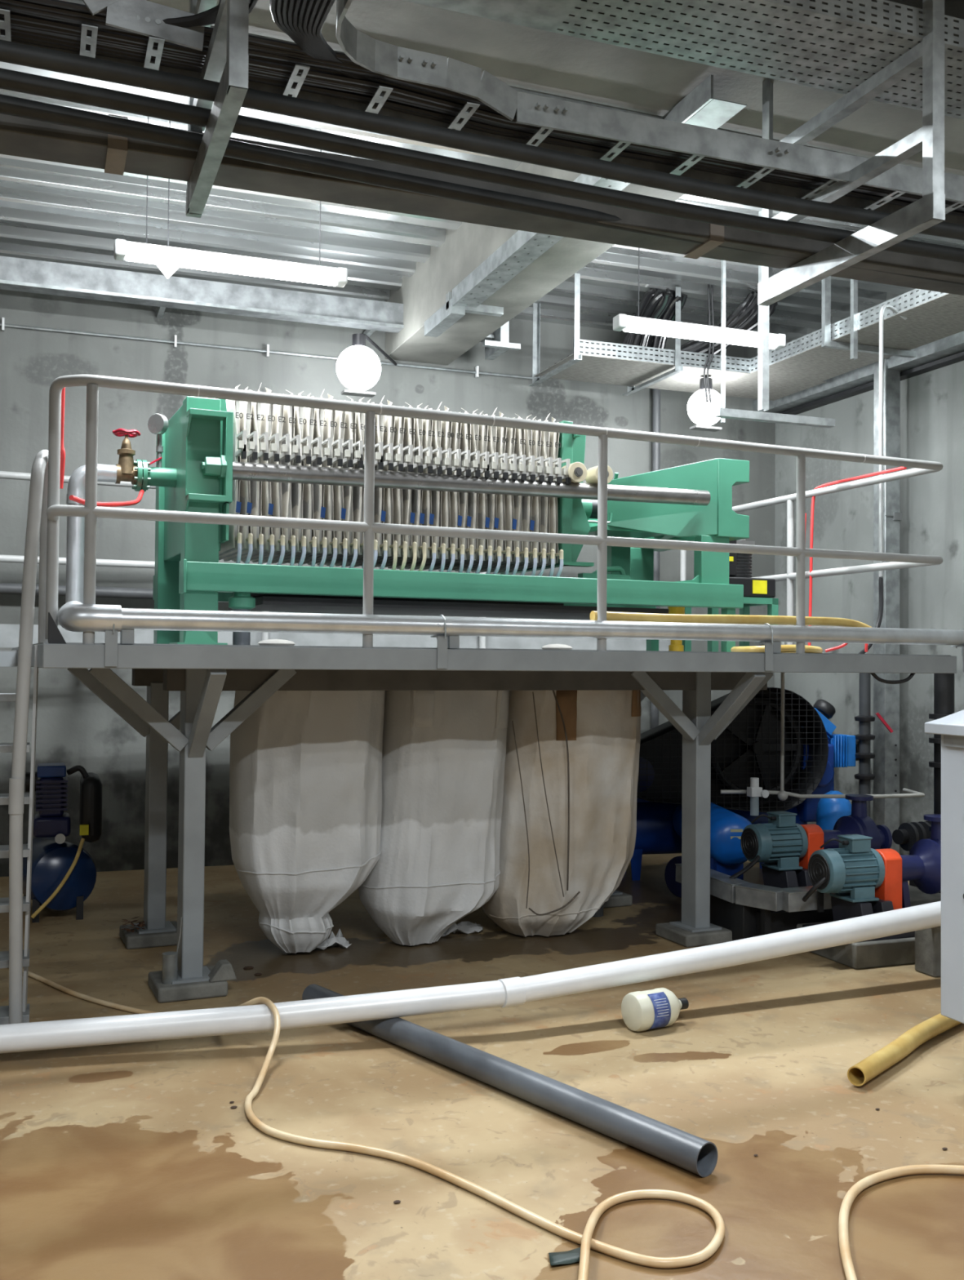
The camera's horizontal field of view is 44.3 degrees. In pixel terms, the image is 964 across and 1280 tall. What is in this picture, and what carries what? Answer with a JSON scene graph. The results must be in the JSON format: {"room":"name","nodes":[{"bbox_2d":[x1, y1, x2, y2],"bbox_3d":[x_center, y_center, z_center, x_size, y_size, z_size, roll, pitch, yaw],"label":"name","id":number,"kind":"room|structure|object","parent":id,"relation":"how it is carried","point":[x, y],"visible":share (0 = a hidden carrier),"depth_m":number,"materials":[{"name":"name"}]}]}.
{"room":"water treatment plant","nodes":[
{"label":"water treatment plant","id":0,"kind":"room"},
{"bbox_2d":[0,288,775,876],"bbox_3d":[-2.320,-0.717,9.150,11.040,4.900,0.200,1,-1,-20],"label":"wall","id":1,"kind":"structure","parent":0,"point":[75,726],"depth_m":9.00,"materials":[{"name":"concrete"}]},
{"bbox_2d":[0,255,520,359],"bbox_3d":[-3.567,-2.504,8.222,8.000,0.340,0.720,1,-1,-20],"label":"beam","id":2,"kind":"structure","parent":1,"relation":"attached to","point":[18,274],"depth_m":8.65,"materials":[{"name":"metal"}]},
{"bbox_2d":[0,317,532,379],"bbox_3d":[-3.498,-2.293,8.599,8.400,0.090,0.035,1,-1,-20],"label":"conduit","id":3,"kind":"object","parent":1,"relation":"attached to","point":[2,324],"visible":0.86,"depth_m":9.18,"materials":[{"name":"metal"}]},
{"bbox_2d":[336,333,396,397],"bbox_3d":[-0.888,-2.052,9.127,0.332,0.492,1.048,0,-1,4],"label":"lamp","id":4,"kind":"object","parent":1,"relation":"attached to","point":[358,368],"visible":1,"depth_m":8.67,"materials":[{"name":"white plastic"}]},
{"bbox_2d":[385,161,684,364],"bbox_3d":[0.229,-2.605,7.695,0.540,0.580,4.370,1,-1,-20],"label":"beam","id":5,"kind":"structure","parent":1,"relation":"attached to","point":[464,249],"depth_m":8.09,"materials":[{"name":"metal"}]},
{"bbox_2d":[424,75,746,337],"bbox_3d":[0.452,-2.305,6.829,0.400,0.170,3.900,1,-1,-20],"label":"cable tray","id":6,"kind":"object","parent":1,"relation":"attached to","point":[700,108],"visible":0.65,"depth_m":7.07,"materials":[{"name":"metal"}]},
{"bbox_2d":[455,177,630,307],"bbox_3d":[0.341,-2.291,6.840,0.160,0.002,2.600,1,-1,-20],"label":"beam","id":7,"kind":"structure","parent":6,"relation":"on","point":[528,242],"depth_m":7.20,"materials":[{"name":"metal"}]},
{"bbox_2d":[0,853,963,1279],"bbox_3d":[-0.017,1.703,2.885,11.040,0.150,13.470,1,-1,-20],"label":"floor","id":8,"kind":"structure","parent":0,"point":[131,1161],"depth_m":4.08,"materials":[{"name":"concrete"}]},
{"bbox_2d":[0,449,48,1024],"bbox_3d":[-2.212,0.417,4.904,0.793,2.480,0.515,1,-1,-20],"label":"ladder","id":9,"kind":"object","parent":8,"relation":"on","point":[17,1011],"visible":0.91,"depth_m":4.82,"materials":[{"name":"metal"}]},
{"bbox_2d":[22,762,102,922],"bbox_3d":[-2.633,1.230,7.333,0.513,0.930,0.725,1,-1,-20],"label":"portable compressor","id":10,"kind":"object","parent":8,"relation":"on","point":[64,875],"visible":0.94,"depth_m":7.16,"materials":[{"name":"blue paint"}]},
{"bbox_2d":[147,965,227,1003],"bbox_3d":[-1.402,1.636,5.641,0.320,0.070,0.330,1,-1,-24],"label":"concrete pad","id":11,"kind":"object","parent":8,"relation":"on","point":[163,993],"visible":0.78,"depth_m":5.50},
{"bbox_2d":[229,690,385,953],"bbox_3d":[-0.947,0.960,6.420,0.814,1.452,0.743,1,-1,-27],"label":"bag","id":12,"kind":"object","parent":8,"relation":"on","point":[305,766],"visible":0.96,"depth_m":6.14,"materials":[{"name":"fabric"}]},
{"bbox_2d":[358,690,509,946],"bbox_3d":[-0.276,0.971,6.729,0.830,1.453,0.743,1,-1,-21],"label":"bag","id":13,"kind":"object","parent":8,"relation":"on","point":[444,752],"visible":0.83,"depth_m":6.42,"materials":[{"name":"fabric"}]},
{"bbox_2d":[236,996,724,1279],"bbox_3d":[-0.349,1.547,4.060,0.739,0.203,2.719,1,-1,-39],"label":"hose","id":14,"kind":"object","parent":8,"relation":"on","point":[585,1240],"visible":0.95,"depth_m":3.45,"materials":[{"name":"plastic"}]},
{"bbox_2d":[302,983,718,1177],"bbox_3d":[-0.041,1.608,4.521,0.104,0.104,2.288,1,-1,-40],"label":"pipe","id":15,"kind":"object","parent":8,"relation":"on","point":[693,1153],"visible":0.86,"depth_m":4.13,"materials":[{"name":"plastic"}]},
{"bbox_2d":[481,689,641,937],"bbox_3d":[0.453,0.979,7.025,1.007,1.447,0.791,1,-1,-24],"label":"bag","id":16,"kind":"object","parent":8,"relation":"on","point":[568,829],"visible":0.88,"depth_m":6.72,"materials":[{"name":"fabric"}]},
{"bbox_2d":[621,987,688,1031],"bbox_3d":[0.765,1.597,5.144,0.300,0.164,0.164,1,-1,-30],"label":"plastic jug","id":17,"kind":"object","parent":8,"relation":"on","point":[659,1007],"visible":1,"depth_m":5.07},
{"bbox_2d":[650,388,660,728],"bbox_3d":[1.521,-0.259,10.397,0.070,4.100,0.070,1,-1,-20],"label":"pipe","id":18,"kind":"object","parent":8,"relation":"on","point":[655,393],"visible":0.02,"depth_m":10.39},
{"bbox_2d":[655,922,733,947],"bbox_3d":[1.217,1.682,6.801,0.320,0.070,0.330,1,-1,-24],"label":"concrete pad","id":19,"kind":"object","parent":8,"relation":"on","point":[683,937],"visible":0.68,"depth_m":6.67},
{"bbox_2d":[0,623,956,984],"bbox_3d":[-0.987,0.777,7.454,6.450,1.727,4.193,1,-1,-24],"label":"work platform","id":20,"kind":"object","parent":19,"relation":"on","point":[201,673],"depth_m":6.14,"materials":[{"name":"grey paint"}]},
{"bbox_2d":[0,471,486,648],"bbox_3d":[-1.319,-0.478,8.313,6.101,1.132,0.086,1,-1,-25],"label":"guard rail","id":21,"kind":"object","parent":20,"relation":"on","point":[3,474],"visible":0.02,"depth_m":7.77,"materials":[{"name":"metal"}]},
{"bbox_2d":[132,395,749,652],"bbox_3d":[-0.194,-0.590,6.816,3.510,1.302,1.126,1,-1,-24],"label":"press","id":22,"kind":"object","parent":20,"relation":"on","point":[690,502],"visible":0.89,"depth_m":6.43,"materials":[{"name":"green paint"}]},
{"bbox_2d":[218,384,246,563],"bbox_3d":[-1.356,-0.786,6.234,0.059,0.997,0.956,1,-1,-24],"label":"plate","id":23,"kind":"object","parent":22,"relation":"attached to","point":[239,447],"visible":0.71,"depth_m":5.95,"materials":[{"name":"plastic"}]},
{"bbox_2d":[218,386,257,564],"bbox_3d":[-1.311,-0.785,6.254,0.064,0.995,0.956,1,-1,-24],"label":"plate","id":24,"kind":"object","parent":22,"relation":"attached to","point":[246,406],"visible":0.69,"depth_m":5.97,"materials":[{"name":"plastic"}]},
{"bbox_2d":[223,384,268,564],"bbox_3d":[-1.260,-0.789,6.277,0.056,1.006,0.956,1,-1,-24],"label":"plate","id":25,"kind":"object","parent":22,"relation":"attached to","point":[255,486],"visible":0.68,"depth_m":5.99,"materials":[{"name":"plastic"}]},
{"bbox_2d":[231,387,279,564],"bbox_3d":[-1.211,-0.782,6.298,0.058,0.992,0.956,1,-1,-24],"label":"plate","id":26,"kind":"object","parent":22,"relation":"attached to","point":[267,507],"visible":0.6,"depth_m":6.01,"materials":[{"name":"plastic"}]},
{"bbox_2d":[241,393,289,564],"bbox_3d":[-1.162,-0.771,6.320,0.058,0.972,0.956,1,-1,-24],"label":"plate","id":27,"kind":"object","parent":22,"relation":"attached to","point":[278,411],"visible":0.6,"depth_m":6.04,"materials":[{"name":"plastic"}]},
{"bbox_2d":[251,390,301,565],"bbox_3d":[-1.112,-0.784,6.342,0.061,0.999,0.956,1,-1,-24],"label":"plate","id":28,"kind":"object","parent":22,"relation":"attached to","point":[289,411],"visible":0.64,"depth_m":6.06,"materials":[{"name":"plastic"}]},
{"bbox_2d":[262,391,311,565],"bbox_3d":[-1.061,-0.781,6.365,0.066,0.996,0.956,1,-1,-24],"label":"plate","id":29,"kind":"object","parent":22,"relation":"attached to","point":[297,489],"visible":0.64,"depth_m":6.08,"materials":[{"name":"plastic"}]},
{"bbox_2d":[271,392,321,566],"bbox_3d":[-1.008,-0.780,6.388,0.055,0.996,0.956,1,-1,-24],"label":"plate","id":30,"kind":"object","parent":22,"relation":"attached to","point":[309,413],"visible":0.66,"depth_m":6.11,"materials":[{"name":"plastic"}]},
{"bbox_2d":[281,390,332,567],"bbox_3d":[-0.962,-0.784,6.409,0.058,1.006,0.956,1,-1,-24],"label":"plate","id":31,"kind":"object","parent":22,"relation":"attached to","point":[319,510],"visible":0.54,"depth_m":6.12,"materials":[{"name":"plastic"}]},
{"bbox_2d":[288,393,342,567],"bbox_3d":[-0.913,-0.777,6.430,0.058,0.992,0.956,1,-1,-24],"label":"plate","id":32,"kind":"object","parent":22,"relation":"attached to","point":[330,415],"visible":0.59,"depth_m":6.15,"materials":[{"name":"plastic"}]},
{"bbox_2d":[297,400,353,568],"bbox_3d":[-0.860,-0.766,6.454,0.051,0.972,0.956,1,-1,-24],"label":"plate","id":33,"kind":"object","parent":22,"relation":"attached to","point":[340,512],"visible":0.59,"depth_m":6.17,"materials":[{"name":"plastic"}]},
{"bbox_2d":[306,396,363,568],"bbox_3d":[-0.814,-0.778,6.474,0.063,0.999,0.956,1,-1,-24],"label":"plate","id":34,"kind":"object","parent":22,"relation":"attached to","point":[351,417],"visible":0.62,"depth_m":6.19,"materials":[{"name":"plastic"}]},
{"bbox_2d":[316,397,364,568],"bbox_3d":[-0.759,-0.776,6.499,0.059,0.997,0.956,1,-1,-24],"label":"plate","id":35,"kind":"object","parent":22,"relation":"attached to","point":[357,491],"visible":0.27,"depth_m":6.22,"materials":[{"name":"plastic"}]},
{"bbox_2d":[334,395,393,569],"bbox_3d":[-0.663,-0.779,6.541,0.058,1.006,0.956,1,-1,-24],"label":"plate","id":36,"kind":"object","parent":22,"relation":"attached to","point":[379,513],"visible":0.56,"depth_m":6.25,"materials":[{"name":"plastic"}]},
{"bbox_2d":[345,400,403,569],"bbox_3d":[-0.612,-0.771,6.564,0.052,0.992,0.956,1,-1,-24],"label":"plate","id":37,"kind":"object","parent":22,"relation":"attached to","point":[389,421],"visible":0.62,"depth_m":6.28,"materials":[{"name":"plastic"}]},
{"bbox_2d":[354,405,413,570],"bbox_3d":[-0.562,-0.760,6.586,0.053,0.972,0.956,1,-1,-24],"label":"plate","id":38,"kind":"object","parent":22,"relation":"attached to","point":[399,421],"visible":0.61,"depth_m":6.30,"materials":[{"name":"plastic"}]},
{"bbox_2d":[360,402,422,570],"bbox_3d":[-0.515,-0.773,6.607,0.061,0.999,0.956,1,-1,-24],"label":"plate","id":39,"kind":"object","parent":22,"relation":"attached to","point":[408,517],"visible":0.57,"depth_m":6.32,"materials":[{"name":"plastic"}]},
{"bbox_2d":[374,403,432,571],"bbox_3d":[-0.463,-0.771,6.630,0.065,0.996,0.956,1,-1,-24],"label":"plate","id":40,"kind":"object","parent":22,"relation":"attached to","point":[416,495],"visible":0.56,"depth_m":6.34,"materials":[{"name":"plastic"}]},
{"bbox_2d":[377,404,442,571],"bbox_3d":[-0.413,-0.770,6.652,0.061,0.995,0.956,1,-1,-24],"label":"plate","id":41,"kind":"object","parent":22,"relation":"attached to","point":[427,424],"visible":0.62,"depth_m":6.37,"materials":[{"name":"plastic"}]},
{"bbox_2d":[387,402,452,572],"bbox_3d":[-0.364,-0.774,6.674,0.056,1.006,0.956,1,-1,-24],"label":"plate","id":42,"kind":"object","parent":22,"relation":"attached to","point":[437,424],"visible":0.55,"depth_m":6.39,"materials":[{"name":"plastic"}]},
{"bbox_2d":[395,405,462,572],"bbox_3d":[-0.317,-0.766,6.694,0.061,0.992,0.956,1,-1,-24],"label":"plate","id":43,"kind":"object","parent":22,"relation":"attached to","point":[446,427],"visible":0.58,"depth_m":6.41,"materials":[{"name":"plastic"}]},
{"bbox_2d":[404,411,471,573],"bbox_3d":[-0.263,-0.755,6.718,0.051,0.972,0.956,1,-1,-24],"label":"plate","id":44,"kind":"object","parent":22,"relation":"attached to","point":[455,519],"visible":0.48,"depth_m":6.43,"materials":[{"name":"plastic"}]},
{"bbox_2d":[413,408,480,573],"bbox_3d":[-0.216,-0.768,6.739,0.061,0.999,0.956,1,-1,-24],"label":"plate","id":45,"kind":"object","parent":22,"relation":"attached to","point":[465,442],"visible":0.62,"depth_m":6.45,"materials":[{"name":"plastic"}]},
{"bbox_2d":[228,595,668,619],"bbox_3d":[-0.174,-0.175,6.827,2.400,0.040,0.830,1,-1,-24],"label":"drip tray","id":46,"kind":"object","parent":22,"relation":"on","point":[286,604],"depth_m":6.52,"materials":[{"name":"black metal"}]},
{"bbox_2d":[422,408,489,573],"bbox_3d":[-0.164,-0.766,6.763,0.063,0.996,0.956,1,-1,-24],"label":"plate","id":47,"kind":"object","parent":22,"relation":"attached to","point":[473,498],"visible":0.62,"depth_m":6.48,"materials":[{"name":"plastic"}]},
{"bbox_2d":[432,411,498,573],"bbox_3d":[-0.112,-0.764,6.785,0.055,0.996,0.956,1,-1,-24],"label":"plate","id":48,"kind":"object","parent":22,"relation":"attached to","point":[483,522],"visible":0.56,"depth_m":6.50,"materials":[{"name":"plastic"}]},
{"bbox_2d":[438,408,508,574],"bbox_3d":[-0.068,-0.769,6.805,0.062,1.006,0.956,1,-1,-24],"label":"plate","id":49,"kind":"object","parent":22,"relation":"attached to","point":[492,430],"visible":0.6,"depth_m":6.52,"materials":[{"name":"plastic"}]},
{"bbox_2d":[446,411,517,574],"bbox_3d":[-0.014,-0.761,6.829,0.052,0.992,0.956,1,-1,-24],"label":"plate","id":50,"kind":"object","parent":22,"relation":"attached to","point":[501,431],"visible":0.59,"depth_m":6.54,"materials":[{"name":"plastic"}]},
{"bbox_2d":[454,417,526,574],"bbox_3d":[0.033,-0.750,6.849,0.058,0.972,0.956,1,-1,-24],"label":"plate","id":51,"kind":"object","parent":22,"relation":"attached to","point":[510,522],"visible":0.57,"depth_m":6.56,"materials":[{"name":"plastic"}]},
{"bbox_2d":[463,414,535,575],"bbox_3d":[0.083,-0.763,6.872,0.061,0.999,0.956,1,-1,-24],"label":"plate","id":52,"kind":"object","parent":22,"relation":"attached to","point":[519,448],"visible":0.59,"depth_m":6.58,"materials":[{"name":"plastic"}]},
{"bbox_2d":[471,414,544,575],"bbox_3d":[0.137,-0.761,6.896,0.059,0.997,0.956,1,-1,-24],"label":"plate","id":53,"kind":"object","parent":22,"relation":"attached to","point":[528,524],"visible":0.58,"depth_m":6.61,"materials":[{"name":"plastic"}]},
{"bbox_2d":[480,416,553,576],"bbox_3d":[0.182,-0.759,6.916,0.064,0.995,0.956,1,-1,-24],"label":"plate","id":54,"kind":"object","parent":22,"relation":"attached to","point":[536,435],"visible":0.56,"depth_m":6.63,"materials":[{"name":"plastic"}]},
{"bbox_2d":[489,413,562,576],"bbox_3d":[0.234,-0.763,6.939,0.056,1.006,0.956,1,-1,-24],"label":"plate","id":55,"kind":"object","parent":22,"relation":"attached to","point":[557,471],"visible":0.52,"depth_m":6.65,"materials":[{"name":"plastic"}]},
{"bbox_2d":[497,417,570,577],"bbox_3d":[0.282,-0.756,6.960,0.058,0.992,0.956,1,-1,-24],"label":"plate","id":56,"kind":"object","parent":22,"relation":"attached to","point":[553,437],"visible":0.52,"depth_m":6.67,"materials":[{"name":"plastic"}]},
{"bbox_2d":[44,374,942,653],"bbox_3d":[-0.073,-0.487,7.210,5.032,1.127,2.929,1,-1,-24],"label":"guard rail","id":57,"kind":"object","parent":20,"relation":"on","point":[91,511],"visible":0.93,"depth_m":5.56,"materials":[{"name":"metal"}]},
{"bbox_2d":[47,463,963,671],"bbox_3d":[0.891,-0.350,6.605,6.261,1.030,1.278,1,-1,-23],"label":"pipe","id":58,"kind":"object","parent":20,"relation":"attached to","point":[74,615],"visible":0.94,"depth_m":5.64,"materials":[{"name":"silver metal"}]},
{"bbox_2d":[590,610,872,627],"bbox_3d":[1.443,-0.072,6.340,1.953,0.124,0.108,1,-1,-26],"label":"hose","id":59,"kind":"object","parent":58,"relation":"on","point":[611,615],"visible":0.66,"depth_m":6.24,"materials":[{"name":"plastic"}]},
{"bbox_2d":[682,596,778,651],"bbox_3d":[1.597,-0.087,7.655,0.510,0.362,0.350,1,-1,-24],"label":"stand","id":60,"kind":"object","parent":20,"relation":"on","point":[772,604],"visible":0.3,"depth_m":7.59,"materials":[{"name":"green paint"}]},
{"bbox_2d":[728,538,775,598],"bbox_3d":[1.647,-0.478,7.680,0.370,0.410,0.356,1,-1,-24],"label":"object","id":61,"kind":"object","parent":60,"relation":"on","point":[740,564],"visible":0.44,"depth_m":7.55,"materials":[{"name":"black plastic"}]},
{"bbox_2d":[720,641,924,815],"bbox_3d":[2.417,0.576,7.986,1.781,1.126,0.424,1,-1,-31],"label":"air line","id":62,"kind":"object","parent":20,"relation":"attached to","point":[754,791],"visible":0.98,"depth_m":7.74,"materials":[{"name":"white"}]},
{"bbox_2d":[857,303,907,653],"bbox_3d":[2.598,-1.040,7.682,0.575,2.315,0.038,2,-2,-42],"label":"vertical conduit","id":63,"kind":"object","parent":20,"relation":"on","point":[884,307],"visible":0.8,"depth_m":7.67,"materials":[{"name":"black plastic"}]},
{"bbox_2d":[672,802,751,879],"bbox_3d":[1.579,1.438,8.072,0.330,0.615,1.054,1,-1,-4],"label":"tank","id":64,"kind":"object","parent":8,"relation":"on","point":[727,857],"visible":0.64,"depth_m":7.59,"materials":[{"name":"metal"}]},
{"bbox_2d":[625,687,858,880],"bbox_3d":[1.914,1.054,8.838,2.095,1.419,0.788,1,-1,-14],"label":"fan","id":65,"kind":"object","parent":8,"relation":"on","point":[749,747],"visible":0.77,"depth_m":8.70,"materials":[{"name":"blue paint"}]},
{"bbox_2d":[854,672,893,817],"bbox_3d":[2.966,0.790,8.972,0.279,1.270,0.148,0,-1,24],"label":"pipe","id":66,"kind":"object","parent":65,"relation":"attached to","point":[864,717],"visible":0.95,"depth_m":8.96,"materials":[{"name":"black plastic"}]},
{"bbox_2d":[675,863,831,935],"bbox_3d":[1.576,1.536,6.737,1.179,0.366,0.514,0,-1,34],"label":"base","id":67,"kind":"object","parent":8,"relation":"on","point":[768,899],"visible":0.7,"depth_m":6.52,"materials":[{"name":"metal"}]},
{"bbox_2d":[710,894,833,940],"bbox_3d":[1.658,1.591,6.851,0.550,0.220,0.480,1,-1,-20],"label":"plinth","id":68,"kind":"object","parent":8,"relation":"on","point":[744,922],"visible":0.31,"depth_m":6.65,"materials":[{"name":"concrete"}]},
{"bbox_2d":[740,794,892,888],"bbox_3d":[2.026,1.242,7.115,0.986,0.597,0.291,1,-1,-20],"label":"pump","id":69,"kind":"object","parent":8,"relation":"on","point":[784,847],"visible":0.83,"depth_m":6.98,"materials":[{"name":"grey paint"}]},
{"bbox_2d":[796,920,915,968],"bbox_3d":[2.460,1.658,6.616,1.310,0.132,0.520,1,-1,-20],"label":"plinth","id":70,"kind":"object","parent":8,"relation":"on","point":[900,951],"visible":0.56,"depth_m":6.22,"materials":[{"name":"concrete"}]},
{"bbox_2d":[802,813,941,942],"bbox_3d":[2.261,1.280,6.469,1.016,0.615,0.300,1,-1,-20],"label":"pump","id":71,"kind":"object","parent":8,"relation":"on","point":[861,879],"visible":0.8,"depth_m":6.34,"materials":[{"name":"grey paint"}]},
{"bbox_2d":[873,356,902,853],"bbox_3d":[3.183,-0.204,9.203,0.280,3.970,0.200,1,-1,-20],"label":"steel column","id":72,"kind":"structure","parent":8,"relation":"on","point":[886,695],"depth_m":9.13,"materials":[{"name":"grey metal"}]},
{"bbox_2d":[838,1164,963,1279],"bbox_3d":[1.141,1.631,3.333,0.313,0.027,1.095,0,-1,39],"label":"hose","id":73,"kind":"object","parent":8,"relation":"on","point":[843,1219],"visible":1,"depth_m":3.54,"materials":[{"name":"plastic"}]},
{"bbox_2d":[847,1013,960,1086],"bbox_3d":[1.794,1.638,4.881,0.096,0.072,1.228,-1,-2,42],"label":"hose","id":74,"kind":"object","parent":8,"relation":"on","point":[868,1068],"visible":0.95,"depth_m":4.67,"materials":[{"name":"plastic"}]},
{"bbox_2d":[915,925,941,977],"bbox_3d":[2.335,1.580,6.095,0.150,0.264,0.150,1,-1,-20],"label":"support post","id":75,"kind":"object","parent":8,"relation":"on","point":[927,941],"visible":0.41,"depth_m":6.04,"materials":[{"name":"concrete"}]},
{"bbox_2d":[0,901,941,1053],"bbox_3d":[0.466,1.442,5.267,5.137,0.387,0.368,1,-1,-19],"label":"pipe","id":76,"kind":"object","parent":75,"relation":"on","point":[513,991],"visible":0.98,"depth_m":4.93,"materials":[{"name":"plastic"}]},
{"bbox_2d":[928,673,954,893],"bbox_3d":[2.883,0.933,7.393,0.180,1.620,0.180,1,-1,-20],"label":"pipe","id":77,"kind":"object","parent":8,"relation":"on","point":[944,683],"visible":0.32,"depth_m":7.36,"materials":[{"name":"black metal"}]},
{"bbox_2d":[924,709,963,1023],"bbox_3d":[2.192,0.934,4.408,0.900,1.485,0.530,1,-1,-20],"label":"cabinet","id":78,"kind":"object","parent":8,"relation":"on","point":[951,727],"visible":1,"depth_m":4.43,"materials":[{"name":"metal"}]},
{"bbox_2d":[0,61,963,339],"bbox_3d":[-0.034,-2.914,2.842,10.840,0.084,13.285,1,-1,-20],"label":"ceiling","id":79,"kind":"structure","parent":0,"point":[51,211],"depth_m":8.24,"materials":[{"name":"metal"}]},
{"bbox_2d":[186,0,248,217],"bbox_3d":[-0.814,-2.165,3.634,0.056,1.400,0.992,1,-1,-20],"label":"bracket","id":80,"kind":"object","parent":79,"relation":"hanging from","point":[228,47],"visible":0.8,"depth_m":3.45,"materials":[{"name":"metal"}]},
{"bbox_2d":[114,116,347,287],"bbox_3d":[-1.329,-2.421,6.378,1.231,0.906,0.116,1,-1,-20],"label":"lamp","id":81,"kind":"object","parent":79,"relation":"hanging from","point":[133,251],"visible":0.95,"depth_m":6.33,"materials":[{"name":"white plastic"}]},
{"bbox_2d":[622,287,687,356],"bbox_3d":[1.369,-2.507,9.313,0.328,0.532,0.486,2,-2,-45],"label":"cable bundle","id":82,"kind":"object","parent":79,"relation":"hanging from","point":[656,304],"visible":0.78,"depth_m":9.24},
{"bbox_2d":[613,248,786,350],"bbox_3d":[1.411,-2.374,7.615,1.224,0.904,0.116,1,-1,-20],"label":"lamp","id":83,"kind":"object","parent":79,"relation":"hanging from","point":[624,322],"visible":0.94,"depth_m":7.54,"materials":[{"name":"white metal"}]},
{"bbox_2d":[687,301,722,431],"bbox_3d":[1.800,-2.207,9.520,0.296,1.037,0.296,1,-1,-20],"label":"lamp","id":84,"kind":"object","parent":79,"relation":"hanging from","point":[701,412],"visible":0.8,"depth_m":9.43,"materials":[{"name":"white plastic"}]},
{"bbox_2d":[528,272,963,400],"bbox_3d":[2.478,-2.433,7.348,2.285,0.660,5.850,1,-1,-20],"label":"cable tray","id":85,"kind":"object","parent":79,"relation":"hanging from","point":[941,316],"visible":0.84,"depth_m":9.08,"materials":[{"name":"metal"}]},
{"bbox_2d":[680,291,777,361],"bbox_3d":[1.925,-2.463,9.363,0.798,0.558,0.231,0,-1,18],"label":"cable bundle","id":86,"kind":"object","parent":85,"relation":"on","point":[745,316],"visible":0.39,"depth_m":9.26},
{"bbox_2d":[757,209,769,411],"bbox_3d":[1.812,-2.119,7.621,0.050,1.288,0.050,1,-1,-20],"label":"strut","id":87,"kind":"object","parent":79,"relation":"hanging from","point":[763,311],"visible":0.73,"depth_m":7.59,"materials":[{"name":"metal"}]},
{"bbox_2d":[715,407,835,427],"bbox_3d":[1.893,-1.428,7.629,0.870,0.050,0.060,1,-1,-20],"label":"bar","id":88,"kind":"object","parent":87,"relation":"attached to","point":[726,413],"visible":1,"depth_m":7.59,"materials":[{"name":"metal"}]},
{"bbox_2d":[757,0,945,306],"bbox_3d":[1.384,-2.128,4.551,0.056,1.400,1.052,1,-1,-20],"label":"bracket","id":89,"kind":"object","parent":79,"relation":"hanging from","point":[927,211],"visible":0.8,"depth_m":4.30,"materials":[{"name":"metal"}]},
{"bbox_2d":[0,39,963,239],"bbox_3d":[-0.492,-1.582,3.523,10.506,0.062,0.154,1,-1,-22],"label":"cable bundle","id":90,"kind":"object","parent":89,"relation":"on","point":[11,52],"visible":0.94,"depth_m":3.68,"materials":[{"name":"rubber"}]},
{"bbox_2d":[403,0,963,119],"bbox_3d":[0.774,-2.138,4.046,6.220,0.101,0.431,1,-1,-20],"label":"tray","id":91,"kind":"object","parent":89,"relation":"attached to","point":[781,40],"visible":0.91,"depth_m":4.08,"materials":[{"name":"metal"}]},
{"bbox_2d":[403,0,577,31],"bbox_3d":[-0.912,-2.115,3.416,2.620,0.002,0.430,1,-1,-20],"label":"tray","id":92,"kind":"object","parent":91,"relation":"on","point":[549,15],"depth_m":3.94,"materials":[{"name":"metal"}]},
{"bbox_3d":[-3.295,-2.204,2.706,0.056,1.400,0.992,1,-1,-20],"label":"bracket","id":93,"kind":"object","parent":79,"relation":"hanging from","visible":0},
{"bbox_2d":[0,0,963,224],"bbox_3d":[-0.015,-1.882,2.786,10.874,0.225,2.888,1,-1,-20],"label":"cable tray","id":94,"kind":"object","parent":93,"relation":"on","point":[372,75],"visible":0.77,"depth_m":3.94,"materials":[{"name":"metal"}]},
{"bbox_2d":[0,113,963,295],"bbox_3d":[-0.524,-1.595,4.097,10.840,0.108,0.204,1,-1,-20],"label":"cable tray","id":95,"kind":"object","parent":93,"relation":"on","point":[22,137],"visible":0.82,"depth_m":4.21,"materials":[{"name":"metal"}]},
{"bbox_2d":[0,67,963,262],"bbox_3d":[-0.553,-1.579,3.681,10.510,0.062,0.184,1,-1,-23],"label":"pipe","id":96,"kind":"object","parent":93,"relation":"on","point":[10,80],"visible":0.97,"depth_m":3.88,"materials":[{"name":"metal"}]},
{"bbox_2d":[0,93,963,285],"bbox_3d":[-0.614,-1.577,3.840,10.515,0.062,0.225,1,-1,-23],"label":"pipe","id":97,"kind":"object","parent":93,"relation":"on","point":[9,105],"visible":0.82,"depth_m":3.91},
{"bbox_2d":[774,289,963,854],"bbox_3d":[5.116,-0.742,4.740,0.200,4.900,13.270,1,-1,-20],"label":"wall","id":98,"kind":"structure","parent":0,"point":[932,402],"depth_m":9.31,"materials":[{"name":"concrete"}]},
{"bbox_2d":[146,0,963,176],"bbox_3d":[-0.700,-2.674,4.615,10.840,0.580,0.750,1,-1,-20],"label":"cable tray","id":99,"kind":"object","parent":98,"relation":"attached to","point":[521,56],"depth_m":4.97,"materials":[{"name":"metal"}]},
{"bbox_2d":[753,330,963,414],"bbox_3d":[4.397,-2.186,6.097,0.240,0.170,10.270,1,-1,-20],"label":"channel","id":100,"kind":"object","parent":98,"relation":"attached to","point":[948,350],"visible":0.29,"depth_m":9.51,"materials":[{"name":"metal"}]},
{"bbox_3d":[-5.259,-0.906,0.968,0.200,4.900,13.470,1,-1,-20],"label":"wall","id":101,"kind":"structure","parent":0,"visible":0},
{"bbox_2d":[0,582,152,599],"bbox_3d":[-3.998,-0.384,8.281,7.301,0.150,0.080,1,-1,-20],"label":"pipe","id":102,"kind":"object","parent":101,"relation":"attached to","point":[5,588],"visible":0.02,"depth_m":8.71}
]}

